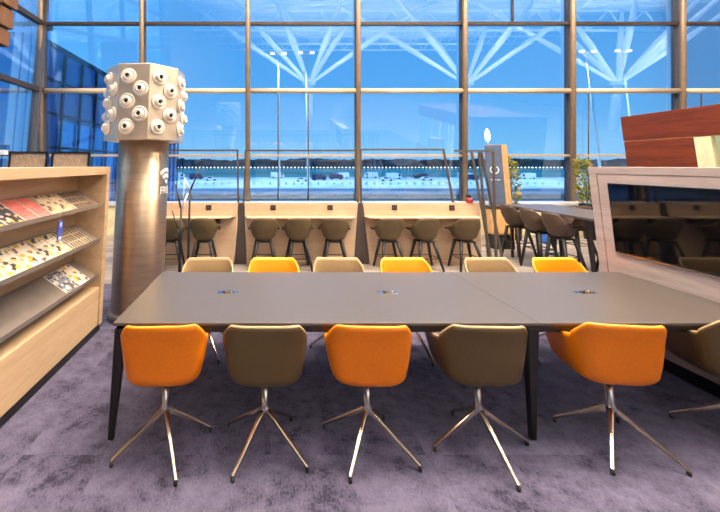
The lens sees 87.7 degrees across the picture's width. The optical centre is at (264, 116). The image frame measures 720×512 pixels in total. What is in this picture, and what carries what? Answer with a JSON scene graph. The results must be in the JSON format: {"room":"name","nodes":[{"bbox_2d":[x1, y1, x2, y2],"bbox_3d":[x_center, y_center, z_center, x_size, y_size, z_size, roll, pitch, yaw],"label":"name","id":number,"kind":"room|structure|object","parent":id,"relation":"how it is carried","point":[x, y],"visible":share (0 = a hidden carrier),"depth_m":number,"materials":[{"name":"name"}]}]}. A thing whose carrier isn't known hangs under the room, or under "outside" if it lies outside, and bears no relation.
{"room":"airport terminal","nodes":[
{"label":"airport terminal","id":0,"kind":"room"},
{"bbox_2d":[0,0,52,166],"bbox_3d":[-6.130,-2.451,3.328,0.012,9.300,13.950,0,-8,0],"label":"window","id":1,"kind":"structure","parent":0,"point":[19,60],"depth_m":9.08,"materials":[{"name":"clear glass"}]},
{"bbox_2d":[0,0,17,46],"bbox_3d":[-5.332,-2.023,6.651,1.337,1.470,0.350,0,-8,0],"label":"upper cabinet","id":2,"kind":"object","parent":1,"relation":"attached to","point":[6,6],"visible":1,"depth_m":6.62,"materials":[{"name":"brown wood"}]},
{"bbox_2d":[0,4,52,155],"bbox_3d":[-6.110,-2.579,3.320,0.140,5.570,13.900,0,-8,0],"label":"transom","id":3,"kind":"object","parent":1,"relation":"attached to","point":[20,9],"visible":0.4,"depth_m":9.17,"materials":[{"name":"brown metal"}]},
{"bbox_2d":[30,0,48,150],"bbox_3d":[-6.130,-2.352,4.072,0.200,9.300,11.750,0,-8,0],"label":"mullion","id":4,"kind":"structure","parent":1,"relation":"attached to","point":[35,127],"depth_m":9.72,"materials":[{"name":"grey metal"}]},
{"bbox_2d":[107,201,589,234],"bbox_3d":[13.450,2.665,9.541,39.100,0.800,0.620,0,-8,0],"label":"sill","id":5,"kind":"structure","parent":1,"relation":"attached to","point":[111,207],"depth_m":9.54,"materials":[{"name":"beige wood"}]},
{"bbox_2d":[49,154,625,156],"bbox_3d":[13.235,1.070,10.015,38.690,0.071,0.156,0,-8,0],"label":"transom","id":6,"kind":"object","parent":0,"point":[92,155],"visible":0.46,"depth_m":9.94,"materials":[{"name":"metal"}]},
{"bbox_2d":[0,235,719,511],"bbox_3d":[13.800,-1.587,-25.807,40.400,0.120,72.421,0,-8,0],"label":"floor","id":7,"kind":"structure","parent":0,"point":[56,452],"depth_m":2.32,"materials":[{"name":"purple carpet"}]},
{"bbox_2d":[0,145,9,154],"bbox_3d":[-4.520,1.528,6.011,0.320,2.120,0.080,0,-8,0],"label":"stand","id":8,"kind":"object","parent":7,"relation":"on","point":[4,149],"visible":1,"depth_m":6.11,"materials":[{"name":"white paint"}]},
{"bbox_2d":[8,151,48,166],"bbox_3d":[-4.215,1.623,6.341,0.690,2.020,0.050,0,-8,0],"label":"screen","id":9,"kind":"object","parent":7,"relation":"on","point":[16,158],"visible":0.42,"depth_m":6.45,"materials":[{"name":"beige fabric"}]},
{"bbox_2d":[39,0,46,150],"bbox_3d":[-6.130,-2.325,9.988,0.132,10.798,1.756,0,-8,0],"label":"mullion","id":10,"kind":"structure","parent":7,"relation":"on","point":[43,108],"depth_m":9.97,"materials":[{"name":"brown metal"}]},
{"bbox_2d":[0,167,110,427],"bbox_3d":[-2.008,1.218,2.322,0.450,1.760,3.525,0,-8,0],"label":"shelf","id":11,"kind":"object","parent":7,"relation":"on","point":[43,326],"visible":0.93,"depth_m":3.16,"materials":[{"name":"beige wood"}]},
{"bbox_2d":[0,264,14,280],"bbox_3d":[-1.937,1.073,2.561,0.252,0.161,0.200,0,-8,0],"label":"magazine","id":12,"kind":"object","parent":11,"relation":"in","point":[5,272],"visible":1,"depth_m":2.60,"materials":[{"name":"paper"}]},
{"bbox_2d":[0,204,24,224],"bbox_3d":[-1.940,0.721,2.683,0.252,0.161,0.200,0,-8,0],"label":"magazine","id":13,"kind":"object","parent":11,"relation":"in","point":[7,216],"visible":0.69,"depth_m":2.70,"materials":[{"name":"paper"}]},
{"bbox_2d":[0,247,32,273],"bbox_3d":[-1.940,1.105,2.768,0.252,0.161,0.200,0,-8,0],"label":"magazine","id":14,"kind":"object","parent":11,"relation":"in","point":[8,259],"visible":0.82,"depth_m":2.78,"materials":[{"name":"paper"}]},
{"bbox_2d":[0,199,38,219],"bbox_3d":[-1.940,0.746,2.877,0.252,0.161,0.175,0,-8,0],"label":"magazine","id":15,"kind":"object","parent":11,"relation":"in","point":[13,205],"visible":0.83,"depth_m":2.87,"materials":[{"name":"paper"}]},
{"bbox_2d":[6,242,47,265],"bbox_3d":[-1.940,1.133,2.976,0.252,0.161,0.200,0,-8,0],"label":"magazine","id":16,"kind":"object","parent":11,"relation":"in","point":[22,250],"visible":0.86,"depth_m":2.97,"materials":[{"name":"paper"}]},
{"bbox_2d":[14,197,50,216],"bbox_3d":[-1.940,0.770,3.055,0.252,0.161,0.175,0,-8,0],"label":"magazine","id":17,"kind":"object","parent":11,"relation":"in","point":[28,203],"visible":0.82,"depth_m":3.04,"materials":[{"name":"paper"}]},
{"bbox_2d":[23,237,61,258],"bbox_3d":[-1.937,1.155,3.175,0.252,0.161,0.200,0,-8,0],"label":"magazine","id":18,"kind":"object","parent":11,"relation":"in","point":[36,243],"visible":0.96,"depth_m":3.17,"materials":[{"name":"paper"}]},
{"bbox_2d":[28,195,64,213],"bbox_3d":[-1.937,0.789,3.234,0.252,0.161,0.200,0,-8,0],"label":"magazine","id":19,"kind":"object","parent":11,"relation":"in","point":[40,200],"visible":0.89,"depth_m":3.22,"materials":[{"name":"paper"}]},
{"bbox_2d":[0,190,102,231],"bbox_3d":[-1.941,0.684,2.378,0.284,0.178,3.315,0,-8,0],"label":"shelf","id":20,"kind":"object","parent":11,"relation":"on","point":[35,220],"depth_m":3.11,"materials":[{"name":"beige wood"}]},
{"bbox_2d":[39,233,71,253],"bbox_3d":[-1.940,1.185,3.363,0.252,0.161,0.200,0,-8,0],"label":"magazine","id":21,"kind":"object","parent":11,"relation":"in","point":[49,238],"visible":0.79,"depth_m":3.37,"materials":[{"name":"paper"}]},
{"bbox_2d":[43,194,75,210],"bbox_3d":[-1.940,0.821,3.432,0.252,0.161,0.200,0,-8,0],"label":"magazine","id":22,"kind":"object","parent":11,"relation":"in","point":[55,199],"visible":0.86,"depth_m":3.43,"materials":[{"name":"paper"}]},
{"bbox_2d":[57,212,62,240],"bbox_3d":[-1.776,0.947,3.128,0.024,0.241,0.072,0,-8,0],"label":"tag","id":23,"kind":"object","parent":11,"relation":"hanging from","point":[60,223],"visible":1,"depth_m":3.12,"materials":[{"name":"blue plastic"}]},
{"bbox_2d":[43,270,79,292],"bbox_3d":[-1.940,1.582,3.471,0.252,0.161,0.230,0,-8,0],"label":"magazine","id":24,"kind":"object","parent":11,"relation":"in","point":[56,277],"visible":0.82,"depth_m":3.46,"materials":[{"name":"paper"}]},
{"bbox_2d":[51,229,84,247],"bbox_3d":[-1.937,1.209,3.582,0.252,0.161,0.200,0,-8,0],"label":"magazine","id":25,"kind":"object","parent":11,"relation":"in","point":[67,237],"visible":0.79,"depth_m":3.58,"materials":[{"name":"paper"}]},
{"bbox_2d":[55,192,86,207],"bbox_3d":[-1.937,0.843,3.640,0.252,0.161,0.200,0,-8,0],"label":"magazine","id":26,"kind":"object","parent":11,"relation":"in","point":[67,197],"visible":0.93,"depth_m":3.63,"materials":[{"name":"paper"}]},
{"bbox_2d":[57,264,88,284],"bbox_3d":[-1.940,1.611,3.689,0.252,0.161,0.200,0,-8,0],"label":"magazine","id":27,"kind":"object","parent":11,"relation":"in","point":[68,270],"visible":0.82,"depth_m":3.68,"materials":[{"name":"paper"}]},
{"bbox_2d":[64,227,91,243],"bbox_3d":[-1.940,1.236,3.749,0.252,0.161,0.200,0,-8,0],"label":"magazine","id":28,"kind":"object","parent":11,"relation":"in","point":[71,230],"visible":0.71,"depth_m":3.77,"materials":[{"name":"paper"}]},
{"bbox_2d":[67,191,93,205],"bbox_3d":[-1.940,0.869,3.798,0.252,0.161,0.200,0,-8,0],"label":"magazine","id":29,"kind":"object","parent":11,"relation":"in","point":[74,194],"visible":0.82,"depth_m":3.82,"materials":[{"name":"paper"}]},
{"bbox_2d":[51,151,90,166],"bbox_3d":[-3.460,1.623,6.341,0.680,2.020,0.050,0,-8,0],"label":"screen","id":30,"kind":"object","parent":7,"relation":"on","point":[58,158],"visible":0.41,"depth_m":6.45,"materials":[{"name":"beige fabric"}]},
{"bbox_2d":[139,0,145,62],"bbox_3d":[-3.370,-2.325,9.988,0.132,10.798,1.756,0,-8,0],"label":"mullion","id":31,"kind":"structure","parent":7,"relation":"on","point":[142,3],"depth_m":9.84,"materials":[{"name":"brown metal"}]},
{"bbox_2d":[101,63,187,323],"bbox_3d":[-1.543,0.899,4.561,1.048,2.985,1.048,0,-8,0],"label":"column","id":32,"kind":"structure","parent":7,"relation":"on","point":[143,103],"depth_m":4.28,"materials":[{"name":"metal"}]},
{"bbox_2d":[109,324,211,486],"bbox_3d":[-0.644,1.706,2.362,0.580,0.804,0.601,0,-8,-3],"label":"swivel chair","id":33,"kind":"object","parent":7,"relation":"on","point":[164,357],"visible":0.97,"depth_m":2.20,"materials":[{"name":"orange fabric"}]},
{"bbox_2d":[165,218,187,270],"bbox_3d":[-1.639,2.194,6.308,0.554,0.889,0.459,0,-8,-2],"label":"bar stool","id":34,"kind":"object","parent":7,"relation":"on","point":[171,229],"visible":0.49,"depth_m":6.17,"materials":[{"name":"black wood"}]},
{"bbox_2d":[172,166,201,271],"bbox_3d":[-1.292,1.688,5.863,0.358,1.764,0.339,-5,-9,34],"label":"coat stand","id":35,"kind":"object","parent":7,"relation":"on","point":[179,230],"visible":0.61,"depth_m":5.85,"materials":[{"name":"black paint"}]},
{"bbox_2d":[165,203,237,264],"bbox_3d":[-1.550,2.120,6.532,2.100,1.085,0.310,0,-8,0],"label":"counter","id":36,"kind":"object","parent":7,"relation":"on","point":[224,215],"depth_m":6.62,"materials":[{"name":"beige wood"}]},
{"bbox_2d":[167,216,234,218],"bbox_3d":[-1.575,1.819,6.541,2.048,0.020,0.249,0,-8,0],"label":"countertop","id":37,"kind":"structure","parent":36,"relation":"on","point":[183,217],"depth_m":6.46,"materials":[{"name":"beige wood"}]},
{"bbox_2d":[169,149,238,206],"bbox_3d":[-1.597,1.668,6.890,2.279,2.078,0.074,0,-8,0],"label":"metal frame","id":38,"kind":"object","parent":7,"relation":"on","point":[236,150],"visible":0.29,"depth_m":6.99,"materials":[{"name":"brown metal"}]},
{"bbox_2d":[190,218,220,256],"bbox_3d":[-1.061,2.194,6.308,0.554,0.889,0.459,0,-8,2],"label":"bar stool","id":39,"kind":"object","parent":7,"relation":"on","point":[204,230],"visible":1,"depth_m":6.18,"materials":[{"name":"brown plastic"}]},
{"bbox_2d":[181,257,233,363],"bbox_3d":[-0.584,1.866,3.568,0.554,0.804,0.587,0,-8,-2],"label":"swivel chair","id":40,"kind":"object","parent":7,"relation":"on","point":[193,264],"visible":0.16,"depth_m":3.79,"materials":[{"name":"beige fabric"}]},
{"bbox_2d":[234,202,246,263],"bbox_3d":[-0.445,2.144,6.695,0.220,1.080,0.140,0,-8,0],"label":"divider panel","id":41,"kind":"object","parent":7,"relation":"on","point":[240,251],"visible":1,"depth_m":6.62,"materials":[{"name":"grey"}]},
{"bbox_2d":[245,0,249,200],"bbox_3d":[-0.470,-2.325,9.988,0.132,10.798,1.756,0,-8,0],"label":"mullion","id":42,"kind":"structure","parent":7,"relation":"on","point":[247,2],"depth_m":9.83,"materials":[{"name":"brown metal"}]},
{"bbox_2d":[248,218,279,259],"bbox_3d":[-0.019,2.194,6.308,0.554,0.889,0.459,0,-8,-3],"label":"bar stool","id":43,"kind":"object","parent":7,"relation":"on","point":[263,230],"visible":1,"depth_m":6.17,"materials":[{"name":"brown plastic"}]},
{"bbox_2d":[223,325,308,482],"bbox_3d":[-0.009,1.706,2.395,0.553,0.812,0.555,1,-8,-7],"label":"swivel chair","id":44,"kind":"object","parent":7,"relation":"on","point":[264,357],"visible":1,"depth_m":2.20,"materials":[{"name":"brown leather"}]},
{"bbox_2d":[248,257,299,271],"bbox_3d":[0.084,1.862,3.565,0.574,0.812,0.616,-2,-8,15],"label":"swivel chair","id":45,"kind":"object","parent":7,"relation":"on","point":[257,264],"visible":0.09,"depth_m":3.80,"materials":[{"name":"yellow leather"}]},
{"bbox_2d":[281,218,312,271],"bbox_3d":[0.576,2.194,6.308,0.554,0.889,0.459,1,-8,-4],"label":"bar stool","id":46,"kind":"object","parent":7,"relation":"on","point":[297,230],"visible":1,"depth_m":6.17,"materials":[{"name":"black wood"}]},
{"bbox_2d":[243,150,358,201],"bbox_3d":[0.675,1.672,6.920,2.264,2.078,0.034,0,-8,0],"label":"metal frame","id":47,"kind":"object","parent":7,"relation":"on","point":[355,153],"visible":0.57,"depth_m":7.00,"materials":[{"name":"brown metal"}]},
{"bbox_2d":[245,203,357,264],"bbox_3d":[0.675,2.120,6.532,2.090,1.085,0.310,0,-8,0],"label":"counter","id":48,"kind":"object","parent":7,"relation":"on","point":[281,212],"depth_m":6.62,"materials":[{"name":"beige wood"}]},
{"bbox_2d":[245,216,355,218],"bbox_3d":[0.650,1.819,6.541,2.038,0.020,0.249,0,-8,0],"label":"countertop","id":49,"kind":"structure","parent":48,"relation":"on","point":[248,217],"depth_m":6.46,"materials":[{"name":"beige wood"}]},
{"bbox_2d":[318,218,349,256],"bbox_3d":[1.214,2.194,6.308,0.554,0.889,0.459,-1,-8,5],"label":"bar stool","id":50,"kind":"object","parent":7,"relation":"on","point":[334,230],"visible":0.98,"depth_m":6.17,"materials":[{"name":"black wood"}]},
{"bbox_2d":[309,257,364,347],"bbox_3d":[0.755,1.869,3.584,0.628,0.804,0.628,0,-8,2],"label":"swivel chair","id":51,"kind":"object","parent":7,"relation":"on","point":[321,264],"visible":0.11,"depth_m":3.80,"materials":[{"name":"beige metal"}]},
{"bbox_2d":[354,0,360,200],"bbox_3d":[2.550,-2.325,9.988,0.132,10.798,1.756,0,-8,0],"label":"mullion","id":52,"kind":"structure","parent":7,"relation":"on","point":[357,3],"depth_m":9.85,"materials":[{"name":"brown metal"}]},
{"bbox_2d":[354,202,368,263],"bbox_3d":[1.755,2.144,6.695,0.259,1.080,0.140,0,-8,0],"label":"divider panel","id":53,"kind":"object","parent":7,"relation":"on","point":[361,251],"visible":0.73,"depth_m":6.61,"materials":[{"name":"grey"}]},
{"bbox_2d":[322,324,421,483],"bbox_3d":[0.654,1.704,2.381,0.544,0.812,0.578,0,-8,-2],"label":"swivel chair","id":54,"kind":"object","parent":7,"relation":"on","point":[366,357],"visible":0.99,"depth_m":2.20,"materials":[{"name":"orange fabric"}]},
{"bbox_2d":[370,218,403,265],"bbox_3d":[2.161,2.194,6.308,0.554,0.889,0.459,0,-8,-3],"label":"bar stool","id":55,"kind":"object","parent":7,"relation":"on","point":[388,230],"visible":0.98,"depth_m":6.18,"materials":[{"name":"brown fabric"}]},
{"bbox_2d":[380,257,433,366],"bbox_3d":[1.450,1.862,3.565,0.583,0.812,0.620,-2,-8,17],"label":"swivel chair","id":56,"kind":"object","parent":7,"relation":"on","point":[387,264],"visible":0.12,"depth_m":3.79,"materials":[{"name":"orange fabric"}]},
{"bbox_2d":[360,149,453,202],"bbox_3d":[2.785,1.670,6.980,1.964,2.099,0.034,0,-8,0],"label":"metal frame","id":57,"kind":"object","parent":7,"relation":"on","point":[361,150],"visible":0.57,"depth_m":7.08,"materials":[{"name":"brown metal"}]},
{"bbox_2d":[108,272,719,439],"bbox_3d":[1.219,1.803,2.929,4.493,0.763,1.156,0,-8,0],"label":"conference table","id":58,"kind":"object","parent":7,"relation":"on","point":[538,302],"visible":0.91,"depth_m":2.76,"materials":[{"name":"grey laminate"}]},
{"bbox_2d":[363,203,481,264],"bbox_3d":[2.893,2.120,6.532,2.154,1.085,0.310,0,-8,0],"label":"countertop","id":59,"kind":"structure","parent":7,"relation":"on","point":[447,214],"depth_m":6.63,"materials":[{"name":"beige wood"}]},
{"bbox_2d":[364,216,480,218],"bbox_3d":[2.867,1.819,6.541,2.103,0.020,0.249,0,-8,0],"label":"countertop","id":60,"kind":"structure","parent":59,"relation":"on","point":[370,217],"depth_m":6.46,"materials":[{"name":"beige wood"}]},
{"bbox_2d":[465,194,472,202],"bbox_3d":[3.800,1.515,6.739,0.132,0.165,0.132,0,-8,0],"label":"figurine","id":61,"kind":"object","parent":59,"relation":"on","point":[468,199],"visible":1,"depth_m":6.70,"materials":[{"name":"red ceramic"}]},
{"bbox_2d":[405,218,444,271],"bbox_3d":[2.786,2.194,6.308,0.554,0.889,0.459,1,-8,-4],"label":"bar stool","id":62,"kind":"object","parent":7,"relation":"on","point":[424,230],"visible":0.98,"depth_m":6.18,"materials":[{"name":"black wood"}]},
{"bbox_2d":[459,0,467,200],"bbox_3d":[5.470,-2.325,9.988,0.132,10.798,1.756,0,-8,0],"label":"mullion","id":63,"kind":"structure","parent":7,"relation":"on","point":[463,4],"depth_m":9.87,"materials":[{"name":"brown metal"}]},
{"label":"window","id":64,"kind":"structure","parent":63,"relation":"attached to","visible":0},
{"bbox_2d":[278,0,701,199],"bbox_3d":[6.180,-1.052,9.982,11.668,6.655,0.870,0,-8,0],"label":"rod","id":65,"kind":"object","parent":64,"relation":"attached to","point":[512,1],"visible":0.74,"depth_m":9.95,"materials":[{"name":"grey metal"}]},
{"bbox_2d":[445,218,481,271],"bbox_3d":[3.491,2.194,6.308,0.554,0.889,0.459,0,-8,-2],"label":"bar stool","id":66,"kind":"object","parent":7,"relation":"on","point":[465,230],"visible":0.98,"depth_m":6.18,"materials":[{"name":"black wood"}]},
{"bbox_2d":[425,324,528,492],"bbox_3d":[1.379,1.703,2.371,0.584,0.812,0.621,-3,-8,21],"label":"swivel chair","id":67,"kind":"object","parent":7,"relation":"on","point":[478,357],"visible":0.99,"depth_m":2.21,"materials":[{"name":"brown fabric"}]},
{"bbox_2d":[454,150,502,256],"bbox_3d":[3.928,1.644,6.631,0.797,2.059,0.134,0,-8,0],"label":"metal frame","id":68,"kind":"object","parent":7,"relation":"on","point":[480,152],"visible":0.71,"depth_m":6.62,"materials":[{"name":"brown metal"}]},
{"bbox_2d":[484,144,514,238],"bbox_3d":[5.452,1.785,8.423,0.387,2.250,0.360,6,-10,-40],"label":"sign","id":69,"kind":"object","parent":7,"relation":"on","point":[502,179],"visible":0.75,"depth_m":8.34,"materials":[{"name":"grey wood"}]},
{"bbox_2d":[485,205,514,248],"bbox_3d":[5.090,2.388,7.843,0.540,0.900,0.320,0,-8,0],"label":"base cabinet","id":70,"kind":"object","parent":7,"relation":"on","point":[501,223],"visible":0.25,"depth_m":7.73,"materials":[{"name":"beige laminate"}]},
{"bbox_2d":[464,257,540,364],"bbox_3d":[2.335,1.867,3.573,0.578,0.804,0.600,0,-8,-1],"label":"swivel chair","id":71,"kind":"object","parent":7,"relation":"on","point":[471,264],"visible":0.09,"depth_m":3.80,"materials":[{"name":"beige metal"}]},
{"bbox_2d":[508,156,522,239],"bbox_3d":[6.091,1.963,8.987,0.574,2.046,0.591,-3,-8,21],"label":"potted plant","id":72,"kind":"object","parent":7,"relation":"on","point":[513,163],"visible":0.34,"depth_m":8.92,"materials":[{"name":"green plant"}]},
{"bbox_2d":[500,205,537,263],"bbox_3d":[4.783,2.200,6.886,0.459,1.028,0.474,1,-8,-10],"label":"bar stool","id":73,"kind":"object","parent":7,"relation":"on","point":[511,216],"visible":0.79,"depth_m":6.79,"materials":[{"name":"black wood"}]},
{"bbox_2d":[519,208,558,265],"bbox_3d":[4.783,2.129,6.351,0.459,1.028,0.474,1,-8,-10],"label":"bar stool","id":74,"kind":"object","parent":7,"relation":"on","point":[531,219],"visible":0.83,"depth_m":6.28,"materials":[{"name":"black wood"}]},
{"bbox_2d":[502,204,596,271],"bbox_3d":[5.245,2.123,6.224,0.950,1.001,2.000,0,-8,0],"label":"table","id":75,"kind":"object","parent":7,"relation":"on","point":[587,215],"visible":0.49,"depth_m":6.03,"materials":[{"name":"grey laminate"}]},
{"bbox_2d":[532,257,587,336],"bbox_3d":[3.052,1.859,3.541,0.546,0.812,0.549,1,-8,-5],"label":"swivel chair","id":76,"kind":"object","parent":7,"relation":"on","point":[540,264],"visible":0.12,"depth_m":3.80,"materials":[{"name":"fabric"}]},
{"bbox_2d":[541,212,587,270],"bbox_3d":[4.783,2.060,5.836,0.459,1.028,0.474,1,-8,-10],"label":"bar stool","id":77,"kind":"object","parent":7,"relation":"on","point":[561,230],"visible":0.99,"depth_m":5.74,"materials":[{"name":"black wood"}]},
{"bbox_2d":[559,206,597,263],"bbox_3d":[5.767,2.171,6.671,0.459,1.028,0.474,0,-8,0],"label":"bar stool","id":78,"kind":"object","parent":7,"relation":"on","point":[578,222],"visible":0.33,"depth_m":6.57,"materials":[{"name":"black wood"}]},
{"bbox_2d":[571,156,595,239],"bbox_3d":[7.931,1.976,8.903,0.544,1.998,0.527,-3,-8,24],"label":"potted plant","id":79,"kind":"object","parent":7,"relation":"on","point":[585,188],"visible":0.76,"depth_m":8.94,"materials":[{"name":"green plant"}]},
{"bbox_2d":[545,322,692,476],"bbox_3d":[2.237,1.708,2.411,0.549,0.812,0.550,0,-8,1],"label":"swivel chair","id":80,"kind":"object","parent":7,"relation":"on","point":[609,355],"visible":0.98,"depth_m":2.23,"materials":[{"name":"orange fabric"}]},
{"bbox_2d":[588,167,719,398],"bbox_3d":[3.640,1.192,2.131,0.320,1.760,3.340,0,-8,0],"label":"wall","id":81,"kind":"structure","parent":7,"relation":"on","point":[705,286],"depth_m":3.19,"materials":[{"name":"brown wood"}]},
{"bbox_2d":[607,183,719,277],"bbox_3d":[3.472,0.927,3.027,0.020,0.671,1.207,0,-8,0],"label":"television","id":82,"kind":"object","parent":81,"relation":"attached to","point":[679,227],"visible":1,"depth_m":3.10,"materials":[{"name":"black glass"}]},
{"bbox_2d":[620,104,719,166],"bbox_3d":[8.600,1.072,4.990,2.600,2.755,4.575,0,-8,0],"label":"kiosk","id":83,"kind":"object","parent":7,"relation":"on","point":[687,137],"visible":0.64,"depth_m":6.45,"materials":[{"name":"red wood"}]},
{"bbox_2d":[665,320,719,418],"bbox_3d":[3.093,1.712,2.438,0.552,0.812,0.554,-1,-8,6],"label":"swivel chair","id":84,"kind":"object","parent":7,"relation":"on","point":[700,348],"visible":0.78,"depth_m":2.37,"materials":[{"name":"brown fabric"}]},
{"bbox_2d":[671,0,719,109],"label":"window","id":85,"kind":"structure","parent":7,"relation":"on","point":[703,42],"depth_m":10.05,"materials":[{"name":"clear glass"}]},
{"bbox_2d":[564,0,673,200],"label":"window frame","id":86,"kind":"structure","parent":85,"relation":"attached to","point":[666,6],"depth_m":10.01,"materials":[{"name":"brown metal"}]},
{"bbox_3d":[32.600,-2.325,9.988,0.132,10.850,0.324,0,0,0],"label":"mullion","id":87,"kind":"structure","parent":7,"relation":"on","visible":0},
{"bbox_2d":[43,88,719,92],"bbox_3d":[13.235,-0.710,9.930,38.610,0.139,0.139,0,-8,0],"label":"transom","id":88,"kind":"object","parent":87,"relation":"attached to","point":[45,90],"visible":0.78,"depth_m":9.87,"materials":[{"name":"metal"}]},
{"bbox_2d":[45,22,719,25],"bbox_3d":[13.235,-2.570,10.015,38.690,0.103,0.160,0,-8,0],"label":"transom","id":89,"kind":"object","parent":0,"point":[46,23],"visible":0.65,"depth_m":9.94,"materials":[{"name":"brown metal"}]},
{"label":"outside","id":90,"kind":"structure","parent":0,"visible":0},
{"bbox_2d":[176,169,586,176],"bbox_3d":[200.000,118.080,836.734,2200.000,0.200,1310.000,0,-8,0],"label":"field","id":91,"kind":"structure","parent":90,"point":[206,172],"depth_m":305.85,"materials":[{"name":"green plant"}]},
{"bbox_2d":[176,158,626,168],"bbox_3d":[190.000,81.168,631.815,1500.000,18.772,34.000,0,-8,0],"label":"treeline","id":92,"kind":"object","parent":91,"relation":"on","point":[301,162],"visible":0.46,"depth_m":616.18,"materials":[{"name":"green plant"}]},
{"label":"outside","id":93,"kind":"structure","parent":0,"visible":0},
{"bbox_3d":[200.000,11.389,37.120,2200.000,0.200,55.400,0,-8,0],"label":"apron","id":94,"kind":"object","parent":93,"visible":0},
{"bbox_2d":[47,40,178,200],"bbox_3d":[-11.575,3.805,21.183,8.150,10.620,20.100,0,-8,0],"label":"office building","id":95,"kind":"structure","parent":94,"relation":"on","point":[74,120],"depth_m":14.72,"materials":[{"name":"blue glass"}]},
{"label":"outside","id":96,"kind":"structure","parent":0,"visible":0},
{"bbox_2d":[175,194,591,200],"bbox_3d":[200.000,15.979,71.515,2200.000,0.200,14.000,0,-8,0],"label":"road","id":97,"kind":"structure","parent":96,"point":[194,197],"depth_m":70.57,"materials":[{"name":"grey asphalt"}]},
{"bbox_2d":[485,128,489,144],"bbox_3d":[48.000,9.503,77.423,1.000,14.200,0.975,0,-8,0],"label":"mast","id":98,"kind":"object","parent":97,"relation":"on","point":[487,134],"visible":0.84,"depth_m":77.82,"materials":[{"name":"white metal"}]},
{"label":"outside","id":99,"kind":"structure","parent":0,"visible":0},
{"bbox_2d":[177,177,589,187],"bbox_3d":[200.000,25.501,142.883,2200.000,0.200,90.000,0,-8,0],"label":"stand","id":100,"kind":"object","parent":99,"point":[225,180],"depth_m":131.06,"materials":[{"name":"concrete"}]},
{"bbox_2d":[189,174,202,179],"bbox_3d":[-30.000,26.147,157.929,6.000,2.500,2.500,1,-8,-4],"label":"truck","id":101,"kind":"object","parent":100,"relation":"on","point":[191,176],"visible":0.98,"depth_m":156.79,"materials":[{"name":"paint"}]},
{"bbox_2d":[271,172,283,177],"bbox_3d":[6.000,28.379,175.791,6.500,2.800,2.400,0,-8,0],"label":"van","id":102,"kind":"object","parent":100,"relation":"on","point":[273,174],"visible":0.97,"depth_m":174.74,"materials":[{"name":"white paint"}]},
{"bbox_2d":[270,52,286,185],"bbox_3d":[4.200,0.372,110.683,5.200,41.100,1.320,0,-8,0],"label":"floodlight mast","id":103,"kind":"object","parent":100,"relation":"on","point":[271,53],"visible":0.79,"depth_m":111.53,"materials":[{"name":"white metal"}]},
{"bbox_2d":[298,52,313,185],"bbox_3d":[13.400,0.157,114.747,5.200,42.600,1.320,0,-8,0],"label":"floodlight mast","id":104,"kind":"object","parent":100,"relation":"on","point":[299,53],"visible":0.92,"depth_m":115.02,"materials":[{"name":"white metal"}]},
{"bbox_2d":[311,174,326,180],"bbox_3d":[22.000,24.824,148.017,6.000,2.500,2.500,0,-8,0],"label":"truck","id":105,"kind":"object","parent":100,"relation":"on","point":[314,177],"visible":1,"depth_m":146.89,"materials":[{"name":"paint"}]},
{"bbox_2d":[329,174,343,179],"bbox_3d":[31.000,26.147,157.929,6.000,2.500,2.500,0,-8,0],"label":"truck","id":106,"kind":"object","parent":100,"relation":"on","point":[331,176],"visible":1,"depth_m":156.79,"materials":[{"name":"paint"}]},
{"bbox_2d":[364,172,377,177],"bbox_3d":[52.000,28.643,177.773,6.500,2.800,2.400,0,-8,0],"label":"van","id":107,"kind":"object","parent":100,"relation":"on","point":[368,174],"visible":1,"depth_m":176.71,"materials":[{"name":"white paint"}]},
{"bbox_2d":[386,173,401,178],"bbox_3d":[58.000,26.659,162.905,6.500,2.800,2.400,0,-8,0],"label":"van","id":108,"kind":"object","parent":100,"relation":"on","point":[390,175],"visible":0.77,"depth_m":161.84,"materials":[{"name":"white paint"}]},
{"bbox_2d":[413,173,427,178],"bbox_3d":[72.000,27.469,167.841,6.000,2.500,2.500,0,-8,0],"label":"truck","id":109,"kind":"object","parent":100,"relation":"on","point":[417,175],"visible":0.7,"depth_m":166.78,"materials":[{"name":"paint"}]},
{"bbox_2d":[518,173,535,178],"bbox_3d":[118.000,26.659,162.905,6.500,2.800,2.400,0,-8,0],"label":"van","id":110,"kind":"object","parent":100,"relation":"on","point":[523,175],"visible":0.89,"depth_m":161.84,"materials":[{"name":"white paint"}]},
{"bbox_2d":[577,50,601,166],"bbox_3d":[99.000,0.107,108.701,5.200,41.100,1.320,0,-8,0],"label":"floodlight mast","id":111,"kind":"object","parent":100,"relation":"on","point":[580,51],"visible":0.84,"depth_m":108.99,"materials":[{"name":"white metal"}]},
{"bbox_2d":[612,50,631,115],"bbox_3d":[114.000,-0.107,112.765,5.200,42.600,1.320,0,-8,0],"label":"floodlight mast","id":112,"kind":"object","parent":100,"relation":"on","point":[615,51],"visible":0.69,"depth_m":114.64,"materials":[{"name":"white metal"}]},
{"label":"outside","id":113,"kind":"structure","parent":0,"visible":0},
{"bbox_2d":[175,188,590,193],"bbox_3d":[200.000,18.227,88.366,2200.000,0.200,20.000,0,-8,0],"label":"taxiway","id":114,"kind":"structure","parent":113,"point":[180,190],"depth_m":86.54,"materials":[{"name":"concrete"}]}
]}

